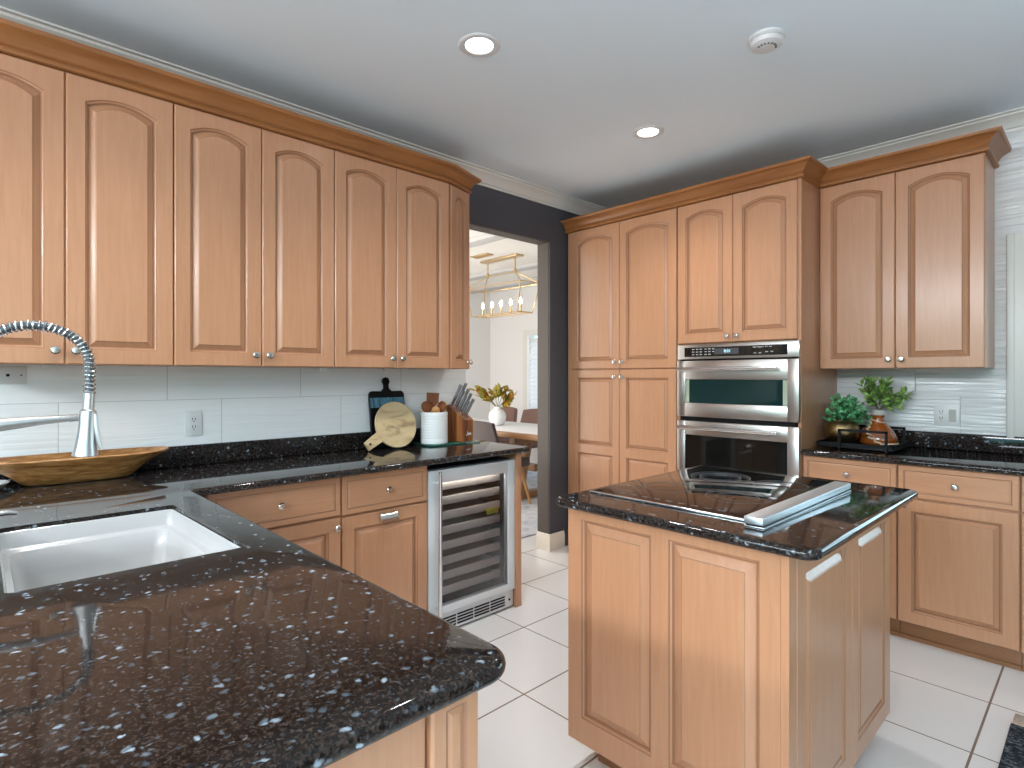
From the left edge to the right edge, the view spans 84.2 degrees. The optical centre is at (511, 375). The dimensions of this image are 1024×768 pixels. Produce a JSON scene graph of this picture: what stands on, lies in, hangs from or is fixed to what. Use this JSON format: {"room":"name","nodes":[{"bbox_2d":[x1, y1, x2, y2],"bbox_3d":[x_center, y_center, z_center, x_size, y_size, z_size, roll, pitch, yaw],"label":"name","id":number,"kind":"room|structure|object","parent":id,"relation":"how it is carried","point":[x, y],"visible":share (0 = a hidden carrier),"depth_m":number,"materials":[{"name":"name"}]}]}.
{"room":"kitchen","nodes":[
{"label":"kitchen","id":0,"kind":"room"},
{"bbox_2d":[0,184,579,545],"bbox_3d":[-1.821,-0.022,2.451,7.630,2.745,0.138,0,0,-43],"label":"wall","id":1,"kind":"structure","parent":0,"point":[135,406],"depth_m":2.89,"materials":[{"name":"tile"}]},
{"bbox_2d":[0,366,25,383],"bbox_3d":[-1.980,-0.003,2.198,0.150,0.070,0.008,0,0,-43],"label":"jack plate","id":2,"kind":"object","parent":1,"relation":"attached to","point":[8,374],"visible":1,"depth_m":2.22,"materials":[{"name":"white plastic"}]},
{"bbox_2d":[0,53,172,367],"bbox_3d":[-1.743,-0.582,2.192,0.705,1.106,0.342,0,0,-43],"label":"upper cabinet","id":3,"kind":"object","parent":1,"relation":"attached to","point":[86,164],"visible":0.98,"depth_m":2.13,"materials":[{"name":"brown wood"}]},
{"bbox_2d":[40,365,53,367],"bbox_3d":[-1.754,-0.036,2.140,0.040,0.014,0.024,0,0,-43],"label":"puck light","id":4,"kind":"object","parent":3,"relation":"attached to","point":[41,366],"depth_m":2.13,"materials":[{"name":"white plastic"}]},
{"bbox_2d":[0,17,481,193],"bbox_3d":[-1.119,-1.172,2.762,2.400,0.090,0.368,0,0,-43],"label":"crown molding","id":5,"kind":"structure","parent":3,"relation":"on","point":[18,40],"depth_m":2.40,"materials":[{"name":"brown wood"}]},
{"bbox_2d":[185,410,201,436],"bbox_3d":[-1.493,0.223,2.660,0.073,0.119,0.008,0,0,-43],"label":"outlet","id":6,"kind":"object","parent":1,"relation":"attached to","point":[193,419],"visible":1,"depth_m":2.66,"materials":[{"name":"white plastic"}]},
{"bbox_2d":[190,416,197,430],"bbox_3d":[-1.491,0.223,2.658,0.034,0.068,0.002,0,0,-43],"label":"receptacle","id":7,"kind":"object","parent":6,"relation":"attached to","point":[193,419],"depth_m":2.66,"materials":[{"name":"white plastic"}]},
{"bbox_2d":[159,103,333,369],"bbox_3d":[-1.232,-0.582,2.677,0.703,1.106,0.342,0,0,-43],"label":"upper cabinet","id":8,"kind":"object","parent":1,"relation":"attached to","point":[253,207],"visible":1,"depth_m":2.54,"materials":[{"name":"brown wood"}]},
{"bbox_2d":[0,6,607,215],"bbox_3d":[-1.711,-1.351,2.407,7.230,0.088,0.092,0,0,-43],"label":"trim","id":9,"kind":"structure","parent":1,"relation":"attached to","point":[492,179],"depth_m":3.06,"materials":[{"name":"white paint"}]},
{"bbox_2d":[328,150,448,370],"bbox_3d":[-0.719,-0.582,3.163,0.709,1.106,0.342,0,0,-43],"label":"upper cabinet","id":10,"kind":"object","parent":1,"relation":"attached to","point":[391,224],"visible":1,"depth_m":3.03,"materials":[{"name":"brown wood"}]},
{"bbox_2d":[449,184,472,368],"bbox_3d":[-0.395,-0.589,3.495,0.214,1.092,0.306,0,0,-43],"label":"upper cabinet","id":11,"kind":"object","parent":1,"relation":"attached to","point":[458,199],"visible":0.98,"depth_m":3.40,"materials":[{"name":"brown wood"}]},
{"bbox_2d":[469,223,548,533],"bbox_3d":[-0.056,0.158,4.130,0.837,2.385,0.129,0,0,-43],"label":"trim","id":12,"kind":"structure","parent":1,"relation":"attached to","point":[543,246],"depth_m":4.41,"materials":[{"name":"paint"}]},
{"bbox_2d":[536,531,564,551],"bbox_3d":[0.303,1.285,4.458,0.175,0.130,0.146,0,0,-43],"label":"baseboard","id":13,"kind":"structure","parent":1,"relation":"attached to","point":[544,541],"depth_m":4.40,"materials":[{"name":"beige"}]},
{"bbox_2d":[466,293,489,419],"bbox_3d":[-1.926,-0.150,8.172,4.450,3.000,0.150,0,0,-43],"label":"wall","id":14,"kind":"structure","parent":0,"point":[478,373],"depth_m":9.37,"materials":[{"name":"white paint"}]},
{"bbox_2d":[469,261,537,280],"bbox_3d":[0.114,-1.370,7.191,0.160,0.050,4.080,0,0,-43],"label":"trim","id":15,"kind":"structure","parent":14,"relation":"attached to","point":[532,265],"depth_m":7.31,"materials":[{"name":"grey paint"}]},
{"bbox_2d":[469,277,537,293],"bbox_3d":[0.694,-1.370,7.741,0.160,0.050,4.080,0,0,-43],"label":"trim","id":16,"kind":"structure","parent":14,"relation":"attached to","point":[513,284],"depth_m":8.52,"materials":[{"name":"grey paint"}]},
{"bbox_2d":[469,233,505,247],"bbox_3d":[-0.852,-1.370,6.276,0.160,0.050,4.080,0,0,-43],"label":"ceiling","id":17,"kind":"structure","parent":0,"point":[485,238],"depth_m":5.63,"materials":[{"name":"grey paint"}]},
{"bbox_2d":[0,0,1023,292],"bbox_3d":[-0.195,-1.445,2.385,9.900,0.100,10.630,0,0,-43],"label":"ceiling","id":18,"kind":"structure","parent":0,"point":[558,107],"depth_m":2.60,"materials":[{"name":"white paint"}]},
{"bbox_2d":[458,33,499,57],"bbox_3d":[-0.138,-1.392,2.391,0.178,0.006,0.178,0,0,-43],"label":"recessed light","id":19,"kind":"object","parent":18,"relation":"in","point":[479,45],"visible":1,"depth_m":2.38,"materials":[{"name":"white plastic"}]},
{"bbox_2d":[470,253,493,258],"bbox_3d":[-0.349,-1.387,6.559,0.120,0.016,0.280,0,0,-43],"label":"ceiling vent","id":20,"kind":"object","parent":18,"relation":"in","point":[483,255],"visible":1,"depth_m":6.54,"materials":[{"name":"gold metal"}]},
{"bbox_2d":[469,253,537,317],"bbox_3d":[-0.129,-1.057,6.713,0.324,0.676,0.994,0,0,-43],"label":"lantern chandelier","id":21,"kind":"object","parent":18,"relation":"hanging from","point":[512,256],"visible":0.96,"depth_m":6.66,"materials":[{"name":"gold metal"}]},
{"bbox_2d":[632,125,663,138],"bbox_3d":[0.778,-1.392,3.242,0.178,0.006,0.178,0,0,-43],"label":"recessed light","id":22,"kind":"object","parent":18,"relation":"in","point":[649,131],"visible":1,"depth_m":3.24,"materials":[{"name":"white plastic"}]},
{"bbox_2d":[748,27,784,53],"bbox_3d":[1.047,-1.371,2.333,0.142,0.046,0.142,0,0,-43],"label":"smoke detector","id":23,"kind":"object","parent":18,"relation":"attached to","point":[769,39],"visible":1,"depth_m":2.30,"materials":[{"name":"white plastic"}]},
{"bbox_2d":[490,286,537,463],"bbox_3d":[1.089,-0.150,8.116,0.150,3.000,4.080,0,0,-43],"label":"wall","id":24,"kind":"structure","parent":0,"point":[506,333],"depth_m":9.18,"materials":[{"name":"white paint"}]},
{"bbox_2d":[523,329,537,409],"bbox_3d":[0.835,0.175,8.371,0.170,1.790,1.740,0,0,-43],"label":"window","id":25,"kind":"structure","parent":24,"relation":"in","point":[530,343],"depth_m":8.84,"materials":[{"name":"white paint"}]},
{"bbox_2d":[527,336,537,408],"bbox_3d":[0.779,0.175,8.346,0.056,1.610,1.520,0,0,-43],"label":"shutter","id":26,"kind":"object","parent":25,"relation":"attached to","point":[532,343],"depth_m":8.83,"materials":[{"name":"white"}]},
{"bbox_2d":[458,462,1023,767],"bbox_3d":[0.092,1.400,3.464,12.100,0.100,12.100,0,0,-43],"label":"floor","id":27,"kind":"structure","parent":0,"point":[948,709],"depth_m":2.37,"materials":[{"name":"tile"}]},
{"bbox_2d":[203,477,341,566],"bbox_3d":[-1.153,0.898,2.558,0.556,0.904,0.592,0,0,-43],"label":"base cabinet","id":28,"kind":"object","parent":27,"relation":"on","point":[305,514],"visible":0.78,"depth_m":2.43,"materials":[{"name":"brown wood"}]},
{"bbox_2d":[339,466,426,610],"bbox_3d":[-0.780,0.898,2.912,0.469,0.904,0.592,0,0,-43],"label":"base cabinet","id":29,"kind":"object","parent":27,"relation":"on","point":[383,516],"visible":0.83,"depth_m":2.72,"materials":[{"name":"brown wood"}]},
{"bbox_2d":[325,692,477,767],"bbox_3d":[-0.905,0.898,1.153,0.873,0.904,1.640,0,0,-43],"label":"base cabinet","id":30,"kind":"object","parent":27,"relation":"on","point":[447,737],"visible":0.02,"depth_m":0.78,"materials":[{"name":"brown wood"}]},
{"bbox_2d":[0,428,529,767],"bbox_3d":[-0.637,0.384,1.853,3.125,0.123,2.357,0,0,-43],"label":"countertop","id":31,"kind":"structure","parent":30,"relation":"on","point":[266,652],"depth_m":0.88,"materials":[{"name":"black stone"}]},
{"bbox_2d":[0,480,9,488],"bbox_3d":[-1.903,0.400,2.019,0.176,0.029,0.176,0,0,-43],"label":"spoon rest","id":32,"kind":"object","parent":31,"relation":"on","point":[3,483],"visible":1,"depth_m":2.06,"materials":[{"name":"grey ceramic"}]},
{"bbox_2d":[0,510,17,516],"bbox_3d":[-1.457,0.396,1.560,0.146,0.039,0.044,0,0,-43],"label":"soap dispenser","id":33,"kind":"object","parent":31,"relation":"on","point":[3,512],"visible":1,"depth_m":1.59,"materials":[{"name":"silver metal"}]},
{"bbox_2d":[0,319,102,456],"bbox_3d":[-1.226,0.136,1.395,0.112,0.558,0.341,0,0,33],"label":"spring faucet","id":34,"kind":"object","parent":31,"relation":"on","point":[88,438],"visible":1,"depth_m":1.48,"materials":[{"name":"silver metal"}]},
{"bbox_2d":[0,446,168,485],"bbox_3d":[-1.722,0.361,2.256,0.620,0.106,0.234,0,0,-43],"label":"bowl","id":35,"kind":"object","parent":31,"relation":"on","point":[52,468],"visible":0.99,"depth_m":2.20,"materials":[{"name":"brown wood"}]},
{"bbox_2d":[0,509,240,592],"bbox_3d":[-1.022,0.552,1.460,0.444,0.250,0.630,0,0,-43],"label":"sink","id":36,"kind":"object","parent":31,"relation":"in","point":[49,555],"visible":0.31,"depth_m":1.65,"materials":[{"name":"white ceramic"}]},
{"bbox_2d":[368,377,404,447],"bbox_3d":[-0.730,0.210,3.328,0.236,0.406,0.063,0,0,-43],"label":"cutting board","id":37,"kind":"object","parent":31,"relation":"on","point":[376,399],"visible":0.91,"depth_m":3.29,"materials":[{"name":"black"}]},
{"bbox_2d":[363,402,415,450],"bbox_3d":[-0.699,0.281,3.238,0.350,0.264,0.079,0,0,-43],"label":"cutting board","id":38,"kind":"object","parent":31,"relation":"on","point":[395,423],"visible":1,"depth_m":3.25,"materials":[{"name":"brown wood"}]},
{"bbox_3d":[-0.397,0.411,3.496,0.377,0.007,0.215,0,0,-43],"label":"board","id":39,"kind":"object","parent":31,"relation":"on","visible":0},
{"bbox_2d":[421,411,447,444],"bbox_3d":[-0.470,0.311,3.429,0.163,0.190,0.163,0,0,-43],"label":"utensil crock","id":40,"kind":"object","parent":39,"relation":"on","point":[434,426],"visible":0.98,"depth_m":3.36,"materials":[{"name":"white ceramic"}]},
{"bbox_2d":[421,401,431,412],"bbox_3d":[-0.493,0.264,3.425,0.111,0.228,0.026,0,0,-12],"label":"wooden spoon","id":41,"kind":"object","parent":40,"relation":"in","point":[426,406],"visible":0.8,"depth_m":3.41,"materials":[{"name":"brown wood"}]},
{"bbox_2d":[427,393,438,406],"bbox_3d":[-0.482,0.238,3.447,0.076,0.276,0.033,0,0,0],"label":"wooden spatula","id":42,"kind":"object","parent":40,"relation":"in","point":[433,398],"visible":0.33,"depth_m":3.45,"materials":[{"name":"brown wood"}]},
{"bbox_2d":[431,406,439,412],"bbox_3d":[-0.472,0.280,3.421,0.041,0.196,0.081,0,0,-43],"label":"wooden spoon","id":43,"kind":"object","parent":40,"relation":"in","point":[435,409],"visible":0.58,"depth_m":3.40,"materials":[{"name":"brown wood"}]},
{"bbox_2d":[437,401,445,411],"bbox_3d":[-0.447,0.265,3.430,0.086,0.225,0.063,0,0,-43],"label":"wooden spoon","id":44,"kind":"object","parent":40,"relation":"in","point":[441,405],"visible":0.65,"depth_m":3.44,"materials":[{"name":"brown wood"}]},
{"bbox_2d":[446,404,472,441],"bbox_3d":[-0.329,0.293,3.557,0.150,0.227,0.097,0,0,29],"label":"knife block","id":45,"kind":"object","parent":39,"relation":"on","point":[460,428],"visible":0.9,"depth_m":3.52,"materials":[{"name":"brown wood"}]},
{"bbox_2d":[451,384,462,405],"bbox_3d":[-0.346,0.119,3.539,0.090,0.138,0.023,0,0,33],"label":"kitchen knife","id":46,"kind":"object","parent":45,"relation":"in","point":[460,385],"visible":1,"depth_m":3.53,"materials":[{"name":"silver metal"}]},
{"bbox_2d":[454,390,464,408],"bbox_3d":[-0.327,0.147,3.531,0.080,0.122,0.023,0,0,30],"label":"kitchen knife","id":47,"kind":"object","parent":45,"relation":"in","point":[462,391],"visible":1,"depth_m":3.52,"materials":[{"name":"silver metal"}]},
{"bbox_2d":[455,383,467,404],"bbox_3d":[-0.321,0.115,3.579,0.095,0.148,0.023,0,0,24],"label":"kitchen knife","id":48,"kind":"object","parent":45,"relation":"in","point":[465,384],"visible":0.54,"depth_m":3.56,"materials":[{"name":"silver metal"}]},
{"bbox_2d":[457,395,466,412],"bbox_3d":[-0.308,0.171,3.518,0.076,0.114,0.023,0,0,33],"label":"kitchen knife","id":49,"kind":"object","parent":45,"relation":"in","point":[465,396],"visible":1,"depth_m":3.51,"materials":[{"name":"silver metal"}]},
{"bbox_2d":[461,400,469,415],"bbox_3d":[-0.288,0.198,3.511,0.067,0.098,0.023,0,0,30],"label":"kitchen knife","id":50,"kind":"object","parent":45,"relation":"in","point":[467,401],"visible":1,"depth_m":3.50,"materials":[{"name":"silver metal"}]},
{"bbox_2d":[461,393,472,410],"bbox_3d":[-0.283,0.166,3.559,0.081,0.123,0.023,0,0,27],"label":"kitchen knife","id":51,"kind":"object","parent":45,"relation":"in","point":[470,394],"visible":0.52,"depth_m":3.54,"materials":[{"name":"silver metal"}]},
{"bbox_2d":[465,398,474,414],"bbox_3d":[-0.263,0.194,3.553,0.072,0.108,0.023,0,0,27],"label":"kitchen knife","id":52,"kind":"object","parent":45,"relation":"in","point":[472,400],"visible":1,"depth_m":3.54,"materials":[{"name":"silver metal"}]},
{"bbox_2d":[425,456,514,625],"bbox_3d":[-0.374,0.910,3.274,0.608,0.856,0.594,0,0,-43],"label":"wine cooler","id":53,"kind":"object","parent":27,"relation":"on","point":[471,503],"visible":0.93,"depth_m":3.18,"materials":[{"name":"silver metal"}]},
{"bbox_2d":[442,474,499,489],"bbox_3d":[-0.391,0.590,3.295,0.504,0.045,0.400,0,0,-43],"label":"shelf","id":54,"kind":"object","parent":53,"relation":"attached to","point":[495,478],"depth_m":3.17,"materials":[{"name":"silver metal"}]},
{"bbox_2d":[442,485,499,504],"bbox_3d":[-0.391,0.670,3.295,0.504,0.045,0.400,0,0,-43],"label":"shelf","id":55,"kind":"object","parent":53,"relation":"attached to","point":[454,495],"depth_m":3.24,"materials":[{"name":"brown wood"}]},
{"bbox_2d":[442,498,499,519],"bbox_3d":[-0.391,0.751,3.295,0.504,0.045,0.400,0,0,-43],"label":"shelf","id":56,"kind":"object","parent":53,"relation":"attached to","point":[490,505],"depth_m":3.24,"materials":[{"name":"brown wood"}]},
{"bbox_2d":[442,512,499,534],"bbox_3d":[-0.391,0.832,3.295,0.504,0.045,0.400,0,0,-43],"label":"shelf","id":57,"kind":"object","parent":53,"relation":"attached to","point":[465,522],"depth_m":3.23,"materials":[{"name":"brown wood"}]},
{"bbox_2d":[442,526,499,549],"bbox_3d":[-0.391,0.912,3.295,0.504,0.045,0.400,0,0,-43],"label":"shelf","id":58,"kind":"object","parent":53,"relation":"attached to","point":[459,538],"depth_m":3.22,"materials":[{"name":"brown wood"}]},
{"bbox_2d":[442,540,499,564],"bbox_3d":[-0.391,0.993,3.295,0.504,0.045,0.400,0,0,-43],"label":"shelf","id":59,"kind":"object","parent":53,"relation":"attached to","point":[458,553],"depth_m":3.22,"materials":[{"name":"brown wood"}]},
{"bbox_2d":[442,554,499,579],"bbox_3d":[-0.391,1.074,3.295,0.504,0.045,0.400,0,0,-43],"label":"shelf","id":60,"kind":"object","parent":53,"relation":"attached to","point":[450,570],"depth_m":3.21,"materials":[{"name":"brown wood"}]},
{"bbox_2d":[442,567,499,594],"bbox_3d":[-0.391,1.154,3.295,0.504,0.045,0.400,0,0,-43],"label":"shelf","id":61,"kind":"object","parent":53,"relation":"attached to","point":[459,582],"depth_m":3.21,"materials":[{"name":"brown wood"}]},
{"bbox_2d":[442,589,512,625],"bbox_3d":[-0.218,1.290,3.109,0.602,0.096,0.018,0,0,-43],"label":"grille","id":62,"kind":"object","parent":53,"relation":"attached to","point":[464,613],"depth_m":3.13,"materials":[{"name":"silver metal"}]},
{"bbox_2d":[500,453,520,606],"bbox_3d":[-0.152,0.898,3.520,0.045,0.904,0.559,0,0,-43],"label":"end panel","id":63,"kind":"object","parent":27,"relation":"on","point":[517,457],"visible":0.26,"depth_m":3.32,"materials":[{"name":"brown wood"}]},
{"bbox_2d":[521,471,537,537],"bbox_3d":[-0.195,1.345,6.746,3.200,0.010,3.340,0,0,-43],"label":"area rug","id":64,"kind":"object","parent":27,"relation":"on","point":[529,512],"visible":0.02,"depth_m":5.57,"materials":[{"name":"white fabric"}]},
{"bbox_2d":[473,420,531,503],"bbox_3d":[-0.182,0.895,5.891,0.622,0.893,0.519,0,0,-43],"label":"dining chair","id":65,"kind":"object","parent":64,"relation":"on","point":[483,431],"visible":0.22,"depth_m":5.63,"materials":[{"name":"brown fabric"}]},
{"bbox_2d":[498,407,517,439],"bbox_3d":[-0.247,0.895,8.006,0.622,0.893,0.519,0,0,-43],"label":"dining chair","id":66,"kind":"object","parent":64,"relation":"on","point":[511,412],"visible":0.16,"depth_m":8.07,"materials":[{"name":"brown fabric"}]},
{"bbox_2d":[497,431,537,499],"bbox_3d":[-0.107,0.967,6.755,0.980,0.744,2.250,0,0,-43],"label":"dining table","id":67,"kind":"object","parent":64,"relation":"on","point":[515,438],"visible":0.2,"depth_m":6.15,"materials":[{"name":"brown wood"}]},
{"bbox_2d":[473,419,537,434],"bbox_3d":[-0.107,0.591,6.755,0.900,0.006,2.150,0,0,-43],"label":"table cloth","id":68,"kind":"object","parent":67,"relation":"on","point":[517,427],"visible":0.26,"depth_m":6.47,"materials":[{"name":"white fabric"}]},
{"bbox_2d":[468,383,516,425],"bbox_3d":[-0.233,0.329,6.750,0.610,0.517,0.224,0,0,4],"label":"vase","id":69,"kind":"object","parent":68,"relation":"on","point":[497,416],"visible":0.99,"depth_m":6.73,"materials":[{"name":"white ceramic"}]},
{"bbox_2d":[499,409,537,456],"bbox_3d":[0.165,0.895,7.571,0.622,0.893,0.519,0,0,-43],"label":"dining chair","id":70,"kind":"object","parent":64,"relation":"on","point":[528,415],"visible":0.18,"depth_m":7.77,"materials":[{"name":"brown fabric"}]},
{"bbox_2d":[568,207,678,493],"bbox_3d":[0.984,0.107,4.338,0.660,2.485,0.968,0,0,-43],"label":"pantry cabinet","id":71,"kind":"object","parent":27,"relation":"on","point":[623,344],"visible":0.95,"depth_m":4.10,"materials":[{"name":"brown wood"}]},
{"bbox_2d":[568,508,889,767],"bbox_3d":[0.802,0.898,2.040,0.970,0.904,0.737,0,0,-43],"label":"kitchen island","id":72,"kind":"object","parent":27,"relation":"on","point":[685,651],"visible":0.84,"depth_m":1.69,"materials":[{"name":"brown wood"}]},
{"bbox_2d":[556,465,917,560],"bbox_3d":[0.813,0.430,2.008,1.067,0.030,0.848,0,0,-43],"label":"island countertop","id":73,"kind":"structure","parent":72,"relation":"on","point":[813,534],"depth_m":1.66,"materials":[{"name":"black stone"}]},
{"bbox_2d":[590,466,830,520],"bbox_3d":[0.763,0.411,2.093,0.812,0.008,0.563,0,0,-43],"label":"cooktop","id":74,"kind":"object","parent":73,"relation":"in","point":[719,492],"visible":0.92,"depth_m":2.02,"materials":[{"name":"black glass"}]},
{"bbox_2d":[744,481,850,529],"bbox_3d":[0.930,0.400,1.804,0.752,0.030,0.058,0,0,-43],"label":"downdraft vent","id":75,"kind":"object","parent":73,"relation":"on","point":[767,517],"visible":1,"depth_m":1.71,"materials":[{"name":"silver metal"}]},
{"bbox_2d":[678,178,836,475],"bbox_3d":[1.585,0.107,3.704,0.660,2.485,0.778,0,0,-43],"label":"tall cabinet","id":76,"kind":"object","parent":27,"relation":"on","point":[749,261],"visible":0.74,"depth_m":3.41,"materials":[{"name":"brown wood"}]},
{"bbox_2d":[676,340,800,475],"bbox_3d":[1.548,0.386,3.662,0.638,1.177,0.764,0,0,-43],"label":"double wall oven","id":77,"kind":"object","parent":76,"relation":"in","point":[739,404],"visible":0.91,"depth_m":3.45,"materials":[{"name":"silver metal"}]},
{"bbox_2d":[803,455,900,636],"bbox_3d":[2.016,0.898,3.259,0.632,0.904,0.456,0,0,-43],"label":"base cabinet","id":78,"kind":"object","parent":27,"relation":"on","point":[849,470],"visible":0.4,"depth_m":2.97,"materials":[{"name":"brown wood"}]},
{"bbox_2d":[801,428,1023,475],"bbox_3d":[2.723,0.384,2.515,0.643,0.123,2.503,0,0,-43],"label":"countertop","id":79,"kind":"structure","parent":78,"relation":"on","point":[961,451],"depth_m":3.03,"materials":[{"name":"black stone"}]},
{"bbox_2d":[816,425,909,452],"bbox_3d":[2.053,0.357,3.314,0.398,0.114,0.385,0,0,-43],"label":"serving tray","id":80,"kind":"object","parent":79,"relation":"on","point":[903,444],"visible":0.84,"depth_m":3.19,"materials":[{"name":"black metal"}]},
{"bbox_2d":[822,393,871,442],"bbox_3d":[1.963,0.249,3.323,0.297,0.300,0.249,0,0,-43],"label":"potted plant","id":81,"kind":"object","parent":80,"relation":"on","point":[847,417],"visible":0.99,"depth_m":3.28,"materials":[{"name":"green plant"}]},
{"bbox_2d":[855,376,912,445],"bbox_3d":[2.176,0.199,3.307,0.313,0.402,0.200,0,0,19],"label":"potted plant","id":82,"kind":"object","parent":80,"relation":"on","point":[877,423],"visible":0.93,"depth_m":3.29,"materials":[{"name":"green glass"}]},
{"bbox_2d":[858,415,897,445],"bbox_3d":[2.143,0.314,3.321,0.196,0.172,0.196,0,0,-43],"label":"vase","id":83,"kind":"object","parent":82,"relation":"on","point":[877,423],"depth_m":3.27,"materials":[{"name":"orange ceramic"}]},
{"bbox_2d":[898,464,1021,670],"bbox_3d":[2.336,0.898,2.921,0.632,0.904,0.469,0,0,-43],"label":"base cabinet","id":84,"kind":"object","parent":27,"relation":"on","point":[959,541],"visible":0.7,"depth_m":2.72,"materials":[{"name":"brown wood"}]},
{"bbox_2d":[998,713,1023,767],"bbox_3d":[1.712,1.343,1.323,1.705,0.011,0.964,0,0,-43],"label":"woven rug","id":85,"kind":"object","parent":27,"relation":"on","point":[1012,756],"visible":1,"depth_m":2.05,"materials":[{"name":"fabric"}]},
{"bbox_2d":[1021,475,1023,671],"bbox_3d":[2.670,0.898,2.569,0.632,0.904,0.499,0,0,-43],"label":"base cabinet","id":86,"kind":"object","parent":27,"relation":"on","point":[1022,477],"visible":0.92,"depth_m":2.55,"materials":[{"name":"brown wood"}]},
{"bbox_2d":[837,129,1023,435],"bbox_3d":[3.144,-0.022,2.650,0.150,2.745,6.420,0,0,-43],"label":"wall","id":87,"kind":"structure","parent":0,"point":[980,393],"depth_m":3.13,"materials":[{"name":"tile"}]},
{"bbox_2d":[561,125,1011,368],"bbox_3d":[1.528,-0.630,3.743,0.689,1.174,2.607,0,0,-43],"label":"upper cabinet","id":88,"kind":"object","parent":87,"relation":"attached to","point":[907,257],"depth_m":3.10,"materials":[{"name":"brown wood"}]},
{"bbox_2d":[817,106,1023,167],"bbox_3d":[2.970,-1.351,2.658,0.092,0.088,6.170,0,0,-43],"label":"trim","id":89,"kind":"structure","parent":87,"relation":"attached to","point":[1011,120],"depth_m":3.23,"materials":[{"name":"white paint"}]},
{"bbox_2d":[934,405,959,425],"bbox_3d":[2.480,0.225,3.234,0.010,0.119,0.116,0,0,-43],"label":"outlet","id":90,"kind":"object","parent":87,"relation":"attached to","point":[944,415],"visible":1,"depth_m":3.23,"materials":[{"name":"white plastic"}]},
{"bbox_2d":[937,409,944,420],"bbox_3d":[2.461,0.225,3.252,0.002,0.068,0.034,0,0,-43],"label":"receptacle","id":91,"kind":"object","parent":90,"relation":"attached to","point":[940,412],"depth_m":3.25,"materials":[{"name":"white plastic"}]},
{"bbox_2d":[949,410,955,421],"bbox_3d":[2.496,0.225,3.213,0.004,0.068,0.034,0,0,-43],"label":"rocker switch","id":92,"kind":"object","parent":90,"relation":"attached to","point":[952,413],"depth_m":3.21,"materials":[{"name":"white plastic"}]},
{"bbox_2d":[1006,232,1023,437],"bbox_3d":[3.314,-0.214,2.450,0.174,1.088,1.771,0,0,-43],"label":"window","id":93,"kind":"structure","parent":87,"relation":"in","point":[1014,243],"depth_m":3.01,"materials":[{"name":"white paint"}]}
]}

